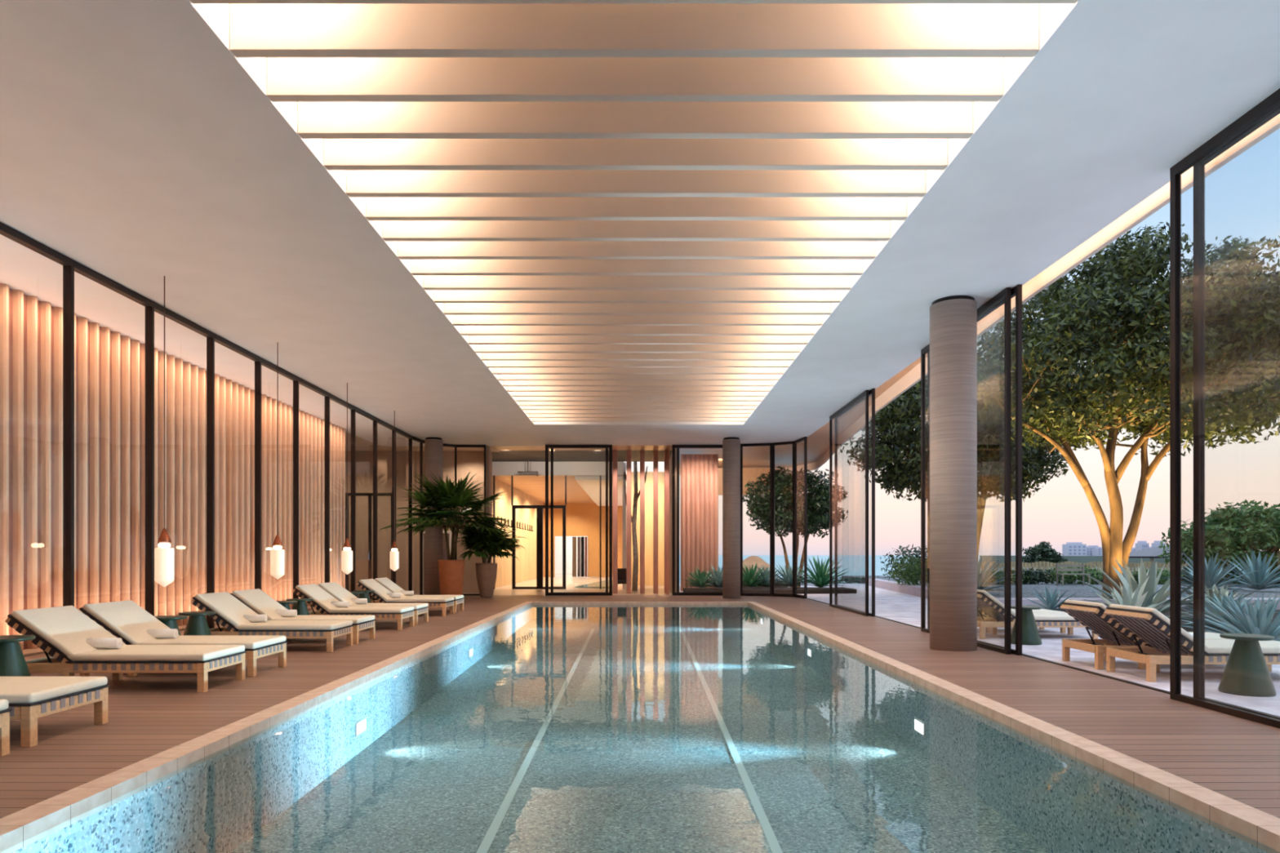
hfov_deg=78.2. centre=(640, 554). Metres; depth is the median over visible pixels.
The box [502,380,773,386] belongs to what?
ceiling baffle
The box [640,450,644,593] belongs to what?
timber fin
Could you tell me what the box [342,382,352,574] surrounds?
pendant lamp
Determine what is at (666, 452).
timber fin
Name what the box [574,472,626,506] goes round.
ceiling
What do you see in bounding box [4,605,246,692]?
sun lounger
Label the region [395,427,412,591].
window
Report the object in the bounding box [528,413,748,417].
ceiling baffle
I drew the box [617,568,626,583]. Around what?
armchair
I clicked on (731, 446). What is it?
column
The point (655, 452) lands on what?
timber fin
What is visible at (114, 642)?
rolled towel
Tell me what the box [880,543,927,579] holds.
bush
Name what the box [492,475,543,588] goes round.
wall
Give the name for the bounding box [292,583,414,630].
sun lounger
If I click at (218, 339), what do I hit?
window
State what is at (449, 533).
door
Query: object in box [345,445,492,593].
wall
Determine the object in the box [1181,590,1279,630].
agave
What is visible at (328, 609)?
seat cushion
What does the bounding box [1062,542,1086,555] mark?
building
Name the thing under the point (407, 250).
ceiling baffle
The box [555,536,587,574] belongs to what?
wall
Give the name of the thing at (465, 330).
ceiling baffle
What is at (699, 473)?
wall
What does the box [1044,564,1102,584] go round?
bush
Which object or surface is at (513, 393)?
ceiling baffle
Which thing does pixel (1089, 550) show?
building
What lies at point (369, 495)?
door
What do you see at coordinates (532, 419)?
ceiling baffle
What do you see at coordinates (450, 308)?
ceiling baffle
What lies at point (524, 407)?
ceiling baffle
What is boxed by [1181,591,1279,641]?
agave
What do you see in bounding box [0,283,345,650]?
wall
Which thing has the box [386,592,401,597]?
rolled towel
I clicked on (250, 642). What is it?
seat cushion
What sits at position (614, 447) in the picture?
trim
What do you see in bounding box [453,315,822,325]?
ceiling baffle
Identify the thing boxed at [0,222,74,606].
window
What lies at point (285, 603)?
side table
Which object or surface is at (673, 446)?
window
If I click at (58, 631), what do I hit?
cushion
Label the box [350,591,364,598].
side table
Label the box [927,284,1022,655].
window
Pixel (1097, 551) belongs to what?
building
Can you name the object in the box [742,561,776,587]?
plant
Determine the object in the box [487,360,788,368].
ceiling baffle
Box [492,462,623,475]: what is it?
wall header
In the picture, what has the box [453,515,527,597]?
potted palm
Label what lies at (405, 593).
rolled towel
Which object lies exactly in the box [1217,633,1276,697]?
side table
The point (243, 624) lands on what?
seat cushion
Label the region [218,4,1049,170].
ceiling
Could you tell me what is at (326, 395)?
window
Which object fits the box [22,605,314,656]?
baseboard
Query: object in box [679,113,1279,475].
roof overhang
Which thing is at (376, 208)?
ceiling baffle
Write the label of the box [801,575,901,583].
planting bed
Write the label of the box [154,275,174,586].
pendant lamp
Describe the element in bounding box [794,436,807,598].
window
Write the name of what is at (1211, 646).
seat cushion
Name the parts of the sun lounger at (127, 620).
leg, leg, leg, rail, leg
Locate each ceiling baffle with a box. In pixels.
[190,0,1077,4]
[229,4,1039,57]
[266,57,1003,102]
[297,102,973,138]
[324,138,947,169]
[346,169,925,197]
[365,197,906,220]
[382,220,890,240]
[398,240,875,259]
[411,259,862,275]
[423,275,850,289]
[434,289,840,302]
[444,302,831,315]
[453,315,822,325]
[461,325,814,335]
[468,335,807,344]
[475,344,800,352]
[481,352,794,360]
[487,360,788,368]
[493,368,783,374]
[497,374,778,380]
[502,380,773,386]
[506,386,769,391]
[511,391,765,396]
[515,396,761,401]
[519,401,758,405]
[522,405,755,409]
[525,409,751,413]
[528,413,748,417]
[531,417,746,421]
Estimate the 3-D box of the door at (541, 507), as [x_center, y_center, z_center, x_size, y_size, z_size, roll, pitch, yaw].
[-3.671,-0.310,33.100,1.092,3.520,0.120,0,0,0]
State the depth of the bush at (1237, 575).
31.61 m
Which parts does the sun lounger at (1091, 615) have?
leg, rail, leg, rail, backrest frame, leg, rail, leg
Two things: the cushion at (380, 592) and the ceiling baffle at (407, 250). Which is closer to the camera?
the ceiling baffle at (407, 250)
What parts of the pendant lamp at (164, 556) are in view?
lamp shade, cord, bulb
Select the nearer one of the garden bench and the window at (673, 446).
the window at (673, 446)
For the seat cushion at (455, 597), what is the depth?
19.89 m
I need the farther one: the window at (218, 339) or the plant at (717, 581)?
the plant at (717, 581)
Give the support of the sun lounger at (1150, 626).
on the floor at (149, 714)
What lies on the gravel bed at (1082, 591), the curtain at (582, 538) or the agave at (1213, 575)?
the agave at (1213, 575)
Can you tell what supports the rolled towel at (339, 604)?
on the sun lounger at (322, 600)
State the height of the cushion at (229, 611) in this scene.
0.506 m
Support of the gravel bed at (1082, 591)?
on the floor at (149, 714)
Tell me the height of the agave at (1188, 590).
0.716 m
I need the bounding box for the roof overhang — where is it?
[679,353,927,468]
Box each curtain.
[572,537,576,577]
[577,537,580,577]
[581,537,584,577]
[584,537,586,577]
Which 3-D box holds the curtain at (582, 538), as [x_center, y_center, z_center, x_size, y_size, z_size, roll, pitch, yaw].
[-3.720,0.140,50.849,0.220,2.580,0.078,0,0,0]
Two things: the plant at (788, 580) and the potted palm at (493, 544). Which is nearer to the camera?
the potted palm at (493, 544)
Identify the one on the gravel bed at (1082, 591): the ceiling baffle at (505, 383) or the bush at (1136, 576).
the bush at (1136, 576)
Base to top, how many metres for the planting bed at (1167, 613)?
0.070 m
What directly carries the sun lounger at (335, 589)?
on the floor at (149, 714)
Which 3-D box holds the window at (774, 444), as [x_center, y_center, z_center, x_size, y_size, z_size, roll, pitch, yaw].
[4.950,-1.218,27.225,0.843,5.336,0.070,0,0,34]
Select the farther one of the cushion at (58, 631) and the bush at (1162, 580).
the bush at (1162, 580)
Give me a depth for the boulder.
34.15 m
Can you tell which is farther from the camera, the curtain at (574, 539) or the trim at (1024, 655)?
the curtain at (574, 539)
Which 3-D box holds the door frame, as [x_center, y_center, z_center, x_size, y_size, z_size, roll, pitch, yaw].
[5.460,-1.218,5.920,0.060,5.336,3.640,0,0,0]
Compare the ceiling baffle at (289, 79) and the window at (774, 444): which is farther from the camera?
the window at (774, 444)
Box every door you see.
[345,493,391,600]
[422,530,452,593]
[511,505,539,589]
[539,505,565,589]
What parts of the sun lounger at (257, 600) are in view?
leg, rail, leg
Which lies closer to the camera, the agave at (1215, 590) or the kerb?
the agave at (1215, 590)
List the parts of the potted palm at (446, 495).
stem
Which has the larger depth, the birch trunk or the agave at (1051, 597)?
the birch trunk
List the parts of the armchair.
seat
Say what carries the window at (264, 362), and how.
on the floor at (149, 714)
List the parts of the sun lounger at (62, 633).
backrest frame, rail, leg, rail, leg, leg, rail, leg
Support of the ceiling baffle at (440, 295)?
attached to the ceiling at (225, 7)
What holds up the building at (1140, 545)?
on the terrain
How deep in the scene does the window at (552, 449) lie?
27.97 m
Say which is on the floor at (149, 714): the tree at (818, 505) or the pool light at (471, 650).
the tree at (818, 505)
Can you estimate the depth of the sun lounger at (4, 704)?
5.68 m
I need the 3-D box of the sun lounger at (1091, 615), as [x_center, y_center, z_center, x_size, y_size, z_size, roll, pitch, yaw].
[6.943,1.060,10.650,2.124,0.861,0.880,0,0,0]
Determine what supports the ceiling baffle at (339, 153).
attached to the ceiling at (225, 7)
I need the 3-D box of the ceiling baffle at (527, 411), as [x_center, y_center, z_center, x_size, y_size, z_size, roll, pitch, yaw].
[-0.045,-4.140,21.788,6.240,0.500,0.100,0,0,0]
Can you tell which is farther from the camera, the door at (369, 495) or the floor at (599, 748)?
the door at (369, 495)
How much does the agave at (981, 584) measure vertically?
1.214 m
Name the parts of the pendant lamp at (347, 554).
lamp shade, cord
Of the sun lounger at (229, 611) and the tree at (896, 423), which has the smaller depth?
the sun lounger at (229, 611)
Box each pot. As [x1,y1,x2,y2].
[437,560,465,595]
[475,563,497,597]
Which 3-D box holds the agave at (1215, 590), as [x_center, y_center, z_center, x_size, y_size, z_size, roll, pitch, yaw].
[12.603,1.011,17.150,1.459,0.738,1.661,0,0,0]
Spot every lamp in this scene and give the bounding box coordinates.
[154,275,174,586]
[270,342,284,579]
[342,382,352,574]
[390,410,399,571]
[517,460,537,476]
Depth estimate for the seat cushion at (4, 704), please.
5.68 m
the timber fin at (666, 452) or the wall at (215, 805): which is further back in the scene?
the timber fin at (666, 452)
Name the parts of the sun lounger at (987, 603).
leg, rail, leg, backrest frame, rail, leg, leg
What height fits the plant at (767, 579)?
0.913 m
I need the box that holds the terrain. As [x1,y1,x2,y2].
[979,555,1187,564]
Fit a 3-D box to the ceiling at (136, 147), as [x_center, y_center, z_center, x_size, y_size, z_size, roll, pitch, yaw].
[-3.990,-4.011,14.500,19.020,0.250,37.000,0,0,0]
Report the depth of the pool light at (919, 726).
9.24 m
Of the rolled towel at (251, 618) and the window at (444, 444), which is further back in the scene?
the window at (444, 444)
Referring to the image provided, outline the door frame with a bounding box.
[1193,105,1279,719]
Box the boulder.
[742,555,769,579]
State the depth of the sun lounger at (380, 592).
18.55 m
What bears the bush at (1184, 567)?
on the gravel bed at (1082, 591)
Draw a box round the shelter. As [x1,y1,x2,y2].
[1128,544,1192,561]
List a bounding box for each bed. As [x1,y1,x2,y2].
[720,580,787,587]
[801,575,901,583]
[841,575,1279,597]
[1058,609,1279,633]
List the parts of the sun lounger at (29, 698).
rail, leg, rail, leg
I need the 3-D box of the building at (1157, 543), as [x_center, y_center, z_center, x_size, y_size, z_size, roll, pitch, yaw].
[582.634,-6.050,885.950,8.000,19.000,12.100,0,0,0]
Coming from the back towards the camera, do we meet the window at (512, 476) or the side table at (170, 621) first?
the window at (512, 476)
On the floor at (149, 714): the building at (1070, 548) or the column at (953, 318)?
the column at (953, 318)
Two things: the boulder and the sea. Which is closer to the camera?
the boulder
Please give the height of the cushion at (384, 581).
0.506 m
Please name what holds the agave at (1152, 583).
on the planting bed at (1167, 613)
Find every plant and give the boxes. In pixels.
[680,567,720,587]
[700,564,722,587]
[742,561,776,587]
[754,564,786,586]
[774,562,810,586]
[796,556,853,587]
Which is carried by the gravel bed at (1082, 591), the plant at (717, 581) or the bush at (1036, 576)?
the bush at (1036, 576)
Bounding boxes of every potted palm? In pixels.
[380,471,515,595]
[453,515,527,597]
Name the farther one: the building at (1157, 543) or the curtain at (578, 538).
the building at (1157, 543)
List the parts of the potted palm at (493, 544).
stem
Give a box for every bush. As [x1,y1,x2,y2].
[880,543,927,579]
[881,555,927,585]
[979,569,1031,584]
[1010,567,1060,584]
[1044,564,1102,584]
[1091,570,1138,584]
[1131,568,1184,584]
[1157,499,1279,582]
[1166,564,1226,583]
[1218,571,1279,584]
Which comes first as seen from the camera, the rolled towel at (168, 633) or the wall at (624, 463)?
the rolled towel at (168, 633)
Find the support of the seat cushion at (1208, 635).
on the sun lounger at (1091, 615)
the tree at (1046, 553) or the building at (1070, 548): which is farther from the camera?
the building at (1070, 548)
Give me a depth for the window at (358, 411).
22.36 m
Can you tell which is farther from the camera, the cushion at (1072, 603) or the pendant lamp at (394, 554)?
the pendant lamp at (394, 554)
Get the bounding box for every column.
[424,437,443,595]
[722,437,740,598]
[929,295,977,651]
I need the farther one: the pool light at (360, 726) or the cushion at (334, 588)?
the cushion at (334, 588)
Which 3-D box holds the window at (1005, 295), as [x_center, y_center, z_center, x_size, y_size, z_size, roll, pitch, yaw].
[5.360,-1.218,13.215,0.060,5.336,3.510,0,0,0]
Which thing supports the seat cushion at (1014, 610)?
on the sun lounger at (988, 630)
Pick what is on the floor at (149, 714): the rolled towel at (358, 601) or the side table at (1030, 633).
the side table at (1030, 633)
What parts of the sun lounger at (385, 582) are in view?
leg, leg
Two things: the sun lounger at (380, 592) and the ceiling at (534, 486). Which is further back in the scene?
the ceiling at (534, 486)
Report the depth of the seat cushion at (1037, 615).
13.90 m
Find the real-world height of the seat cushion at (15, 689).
0.080 m
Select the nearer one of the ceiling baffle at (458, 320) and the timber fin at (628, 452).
the ceiling baffle at (458, 320)
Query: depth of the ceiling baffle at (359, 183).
8.48 m
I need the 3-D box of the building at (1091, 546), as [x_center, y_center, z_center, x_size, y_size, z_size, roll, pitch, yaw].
[573.451,-4.050,997.950,12.000,15.000,12.100,0,0,0]
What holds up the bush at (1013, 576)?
on the gravel bed at (1082, 591)
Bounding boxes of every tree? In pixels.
[742,466,848,586]
[838,348,1069,561]
[977,222,1279,599]
[1022,541,1067,568]
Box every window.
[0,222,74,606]
[74,260,154,616]
[154,302,214,628]
[214,333,261,590]
[257,357,298,598]
[298,377,329,582]
[329,393,355,591]
[355,407,377,599]
[377,417,395,583]
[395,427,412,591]
[412,436,422,595]
[443,443,457,559]
[456,444,485,595]
[493,475,601,589]
[545,444,612,595]
[551,448,608,592]
[671,444,722,595]
[676,448,679,592]
[740,443,772,595]
[772,440,794,596]
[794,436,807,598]
[829,390,868,616]
[834,388,875,616]
[920,287,1010,654]
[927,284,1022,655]
[1169,88,1279,728]
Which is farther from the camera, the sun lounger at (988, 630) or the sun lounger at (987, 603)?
the sun lounger at (988, 630)
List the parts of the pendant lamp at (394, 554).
lamp shade, cord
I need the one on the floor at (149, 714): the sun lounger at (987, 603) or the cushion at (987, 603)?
the sun lounger at (987, 603)
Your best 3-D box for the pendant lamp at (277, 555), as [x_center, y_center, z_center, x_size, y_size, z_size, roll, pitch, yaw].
[-6.640,-1.718,14.430,0.236,4.336,0.236,0,0,0]
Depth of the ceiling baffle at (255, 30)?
6.07 m
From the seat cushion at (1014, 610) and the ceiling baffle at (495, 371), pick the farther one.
the ceiling baffle at (495, 371)
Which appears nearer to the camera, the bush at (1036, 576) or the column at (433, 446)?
the column at (433, 446)
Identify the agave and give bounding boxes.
[977,552,1022,591]
[1022,586,1076,610]
[1077,556,1220,620]
[1085,577,1191,617]
[1161,551,1267,591]
[1168,582,1242,609]
[1181,583,1255,614]
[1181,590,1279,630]
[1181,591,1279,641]
[1218,550,1279,590]
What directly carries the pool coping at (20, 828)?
on the wall at (215, 805)
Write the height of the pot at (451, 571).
1.280 m
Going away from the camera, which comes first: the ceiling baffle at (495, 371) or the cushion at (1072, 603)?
the cushion at (1072, 603)
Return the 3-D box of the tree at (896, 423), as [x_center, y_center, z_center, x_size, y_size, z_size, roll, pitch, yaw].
[12.274,-3.311,30.214,8.638,9.222,7.195,0,0,0]
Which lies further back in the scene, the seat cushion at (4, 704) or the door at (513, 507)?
the door at (513, 507)
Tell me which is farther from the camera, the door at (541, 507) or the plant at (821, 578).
the door at (541, 507)
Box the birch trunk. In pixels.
[622,461,647,591]
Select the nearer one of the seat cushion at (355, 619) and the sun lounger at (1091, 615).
the sun lounger at (1091, 615)
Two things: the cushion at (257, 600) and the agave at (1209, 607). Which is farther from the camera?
the agave at (1209, 607)
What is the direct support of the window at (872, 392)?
on the floor at (149, 714)
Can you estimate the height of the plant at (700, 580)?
0.830 m
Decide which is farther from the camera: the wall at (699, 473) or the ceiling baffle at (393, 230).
the wall at (699, 473)
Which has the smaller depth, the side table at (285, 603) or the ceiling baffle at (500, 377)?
the side table at (285, 603)
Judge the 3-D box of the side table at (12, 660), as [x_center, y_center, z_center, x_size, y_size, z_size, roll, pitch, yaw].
[-6.380,1.140,7.930,0.500,0.620,0.500,0,0,0]
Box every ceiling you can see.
[0,0,1279,462]
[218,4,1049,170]
[494,475,595,503]
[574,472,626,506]
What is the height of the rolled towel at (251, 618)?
0.119 m
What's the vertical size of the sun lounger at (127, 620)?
0.861 m
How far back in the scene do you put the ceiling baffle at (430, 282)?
11.49 m
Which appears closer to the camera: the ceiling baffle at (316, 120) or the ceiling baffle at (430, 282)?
the ceiling baffle at (316, 120)
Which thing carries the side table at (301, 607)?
on the floor at (149, 714)
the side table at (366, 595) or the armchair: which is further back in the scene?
the armchair
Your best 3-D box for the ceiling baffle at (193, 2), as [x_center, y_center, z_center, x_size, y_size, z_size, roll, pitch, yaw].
[-0.045,-4.140,5.520,6.240,0.500,0.100,0,0,0]
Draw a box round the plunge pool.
[574,580,608,588]
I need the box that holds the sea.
[679,555,1165,582]
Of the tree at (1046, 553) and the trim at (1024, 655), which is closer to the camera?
the trim at (1024, 655)
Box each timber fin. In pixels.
[612,450,617,593]
[626,450,631,593]
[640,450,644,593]
[653,450,657,593]
[664,450,669,593]
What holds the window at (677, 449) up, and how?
on the floor at (149, 714)
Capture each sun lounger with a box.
[0,675,109,746]
[0,698,11,755]
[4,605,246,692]
[79,600,287,676]
[190,591,353,652]
[230,588,375,644]
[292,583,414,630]
[316,582,428,625]
[356,578,454,616]
[373,577,464,613]
[977,589,1097,639]
[977,607,1066,633]
[1059,599,1235,669]
[1103,604,1279,681]
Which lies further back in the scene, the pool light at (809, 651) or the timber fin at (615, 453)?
the timber fin at (615, 453)
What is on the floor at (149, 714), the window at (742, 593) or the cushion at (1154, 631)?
the window at (742, 593)
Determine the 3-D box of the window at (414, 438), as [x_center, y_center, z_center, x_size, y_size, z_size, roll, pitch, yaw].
[-7.475,-1.218,26.295,0.090,5.336,0.916,0,0,7]
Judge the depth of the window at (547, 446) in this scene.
27.88 m
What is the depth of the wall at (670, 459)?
30.34 m
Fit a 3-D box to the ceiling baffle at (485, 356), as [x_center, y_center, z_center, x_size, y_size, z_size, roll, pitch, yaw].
[-0.045,-4.140,15.762,6.240,0.500,0.100,0,0,0]
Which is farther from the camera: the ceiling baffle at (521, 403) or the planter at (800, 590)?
the planter at (800, 590)
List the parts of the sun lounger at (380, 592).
backrest frame, rail, leg, leg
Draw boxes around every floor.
[0,574,1279,818]
[230,640,1049,852]
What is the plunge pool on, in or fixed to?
on the floor at (149, 714)
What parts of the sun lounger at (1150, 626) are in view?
leg, rail, backrest frame, leg, rail, leg, rail, leg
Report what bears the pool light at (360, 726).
attached to the wall at (215, 805)
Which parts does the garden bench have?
leg, backrest, seat, leg, leg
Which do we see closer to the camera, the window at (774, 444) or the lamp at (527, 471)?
the window at (774, 444)
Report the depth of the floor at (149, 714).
8.18 m
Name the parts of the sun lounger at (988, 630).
leg, leg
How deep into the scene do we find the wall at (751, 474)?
37.60 m
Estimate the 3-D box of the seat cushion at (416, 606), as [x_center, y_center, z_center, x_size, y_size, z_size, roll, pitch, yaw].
[-5.310,1.085,16.620,1.460,0.080,0.870,0,0,0]
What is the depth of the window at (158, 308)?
13.78 m
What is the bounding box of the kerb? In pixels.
[868,578,1279,609]
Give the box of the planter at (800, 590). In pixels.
[683,586,857,594]
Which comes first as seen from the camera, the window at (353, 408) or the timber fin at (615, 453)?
the window at (353, 408)
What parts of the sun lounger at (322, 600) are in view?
backrest frame, rail, leg, rail, leg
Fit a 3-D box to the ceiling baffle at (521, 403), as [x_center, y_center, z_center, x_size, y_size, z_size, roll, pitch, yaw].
[-0.045,-4.140,20.582,6.240,0.500,0.100,0,0,0]
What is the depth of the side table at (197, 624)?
11.24 m
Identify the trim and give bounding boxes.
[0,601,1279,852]
[493,445,671,450]
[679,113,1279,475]
[808,598,1169,693]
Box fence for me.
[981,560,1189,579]
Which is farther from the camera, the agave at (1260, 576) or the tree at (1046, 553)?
the tree at (1046, 553)
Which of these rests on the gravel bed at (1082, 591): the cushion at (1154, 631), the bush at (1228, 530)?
the bush at (1228, 530)
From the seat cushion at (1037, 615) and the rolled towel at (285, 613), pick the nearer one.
the rolled towel at (285, 613)
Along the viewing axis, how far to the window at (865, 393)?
19.48 m
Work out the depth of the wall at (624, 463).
33.20 m
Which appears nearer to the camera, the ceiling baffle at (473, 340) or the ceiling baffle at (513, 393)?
the ceiling baffle at (473, 340)
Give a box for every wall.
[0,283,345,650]
[11,642,1268,852]
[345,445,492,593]
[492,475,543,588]
[543,503,622,577]
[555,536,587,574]
[622,462,626,589]
[631,471,664,585]
[669,448,676,592]
[680,453,718,591]
[718,467,769,495]
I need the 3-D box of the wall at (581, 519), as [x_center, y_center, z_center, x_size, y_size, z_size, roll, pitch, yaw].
[-3.500,-0.935,51.100,5.800,4.770,0.200,0,0,0]
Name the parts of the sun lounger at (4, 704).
rail, leg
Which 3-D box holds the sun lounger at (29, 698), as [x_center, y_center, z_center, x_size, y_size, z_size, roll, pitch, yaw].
[-5.637,1.020,6.360,2.124,0.861,0.880,0,0,0]
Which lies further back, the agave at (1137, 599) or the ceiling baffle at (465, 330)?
the agave at (1137, 599)
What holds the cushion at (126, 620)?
on the sun lounger at (127, 620)
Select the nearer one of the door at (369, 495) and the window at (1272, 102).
the window at (1272, 102)
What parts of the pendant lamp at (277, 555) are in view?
lamp shade, cord, bulb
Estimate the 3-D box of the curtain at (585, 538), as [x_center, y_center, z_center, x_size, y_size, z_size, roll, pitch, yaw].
[-3.500,0.140,50.849,0.160,2.580,0.078,0,0,0]
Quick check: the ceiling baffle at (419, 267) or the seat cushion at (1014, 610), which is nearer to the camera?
the ceiling baffle at (419, 267)
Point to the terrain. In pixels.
(1083, 559)
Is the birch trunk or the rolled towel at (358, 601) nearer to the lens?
the rolled towel at (358, 601)
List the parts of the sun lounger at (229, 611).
backrest frame, rail, rail, leg, rail, leg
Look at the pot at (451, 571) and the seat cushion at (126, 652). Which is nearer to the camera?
the seat cushion at (126, 652)
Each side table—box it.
[0,635,35,675]
[154,615,187,635]
[177,611,215,635]
[276,600,297,609]
[285,598,313,615]
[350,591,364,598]
[352,590,374,603]
[1010,605,1042,644]
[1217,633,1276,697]
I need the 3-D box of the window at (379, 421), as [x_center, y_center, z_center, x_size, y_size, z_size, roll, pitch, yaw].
[-7.530,-1.218,23.269,0.110,5.336,1.714,0,0,0]
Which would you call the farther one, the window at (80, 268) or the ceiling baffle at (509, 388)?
the ceiling baffle at (509, 388)
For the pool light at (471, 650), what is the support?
attached to the wall at (215, 805)
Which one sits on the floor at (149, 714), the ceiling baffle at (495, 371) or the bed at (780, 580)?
the bed at (780, 580)
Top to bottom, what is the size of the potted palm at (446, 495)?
4.275 m
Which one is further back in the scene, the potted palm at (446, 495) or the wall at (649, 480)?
the wall at (649, 480)
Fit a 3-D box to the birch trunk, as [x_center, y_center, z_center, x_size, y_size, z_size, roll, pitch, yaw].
[-0.201,-1.149,31.610,0.998,5.205,0.256,0,0,0]
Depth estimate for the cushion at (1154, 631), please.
9.49 m
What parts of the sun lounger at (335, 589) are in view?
leg, rail, leg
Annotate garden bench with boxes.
[1055,563,1090,586]
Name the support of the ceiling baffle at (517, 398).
attached to the ceiling at (225, 7)
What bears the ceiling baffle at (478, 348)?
attached to the ceiling at (225, 7)
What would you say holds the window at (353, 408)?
on the floor at (149, 714)
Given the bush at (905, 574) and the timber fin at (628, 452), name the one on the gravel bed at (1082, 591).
the bush at (905, 574)
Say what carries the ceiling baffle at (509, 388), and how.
attached to the ceiling at (225, 7)
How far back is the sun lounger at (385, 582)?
19.89 m
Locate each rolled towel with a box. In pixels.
[85,637,122,648]
[146,628,177,638]
[243,614,267,622]
[275,609,297,617]
[330,601,349,607]
[350,598,367,604]
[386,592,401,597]
[400,591,413,595]
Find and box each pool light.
[355,716,366,737]
[468,647,473,657]
[807,647,812,657]
[914,716,925,737]
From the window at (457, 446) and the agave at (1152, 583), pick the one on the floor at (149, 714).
the window at (457, 446)
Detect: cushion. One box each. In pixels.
[0,675,107,703]
[0,698,8,711]
[11,605,125,656]
[66,644,244,661]
[82,600,178,644]
[135,635,285,648]
[195,591,257,626]
[231,588,287,620]
[234,620,352,630]
[271,615,374,623]
[295,583,339,610]
[318,582,357,606]
[325,606,413,613]
[349,603,428,608]
[359,578,393,599]
[374,577,405,596]
[384,596,453,602]
[402,595,463,599]
[977,589,1015,616]
[1010,608,1064,612]
[1032,612,1075,620]
[1064,599,1107,610]
[1108,604,1208,649]
[1187,631,1235,639]
[1204,640,1279,653]
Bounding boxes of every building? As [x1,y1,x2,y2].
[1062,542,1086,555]
[1086,546,1092,555]
[1088,545,1097,548]
[1092,546,1102,555]
[1135,541,1148,551]
[1151,540,1165,547]
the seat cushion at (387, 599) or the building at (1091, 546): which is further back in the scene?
the building at (1091, 546)
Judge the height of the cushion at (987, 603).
0.506 m
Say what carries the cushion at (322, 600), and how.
on the sun lounger at (322, 600)

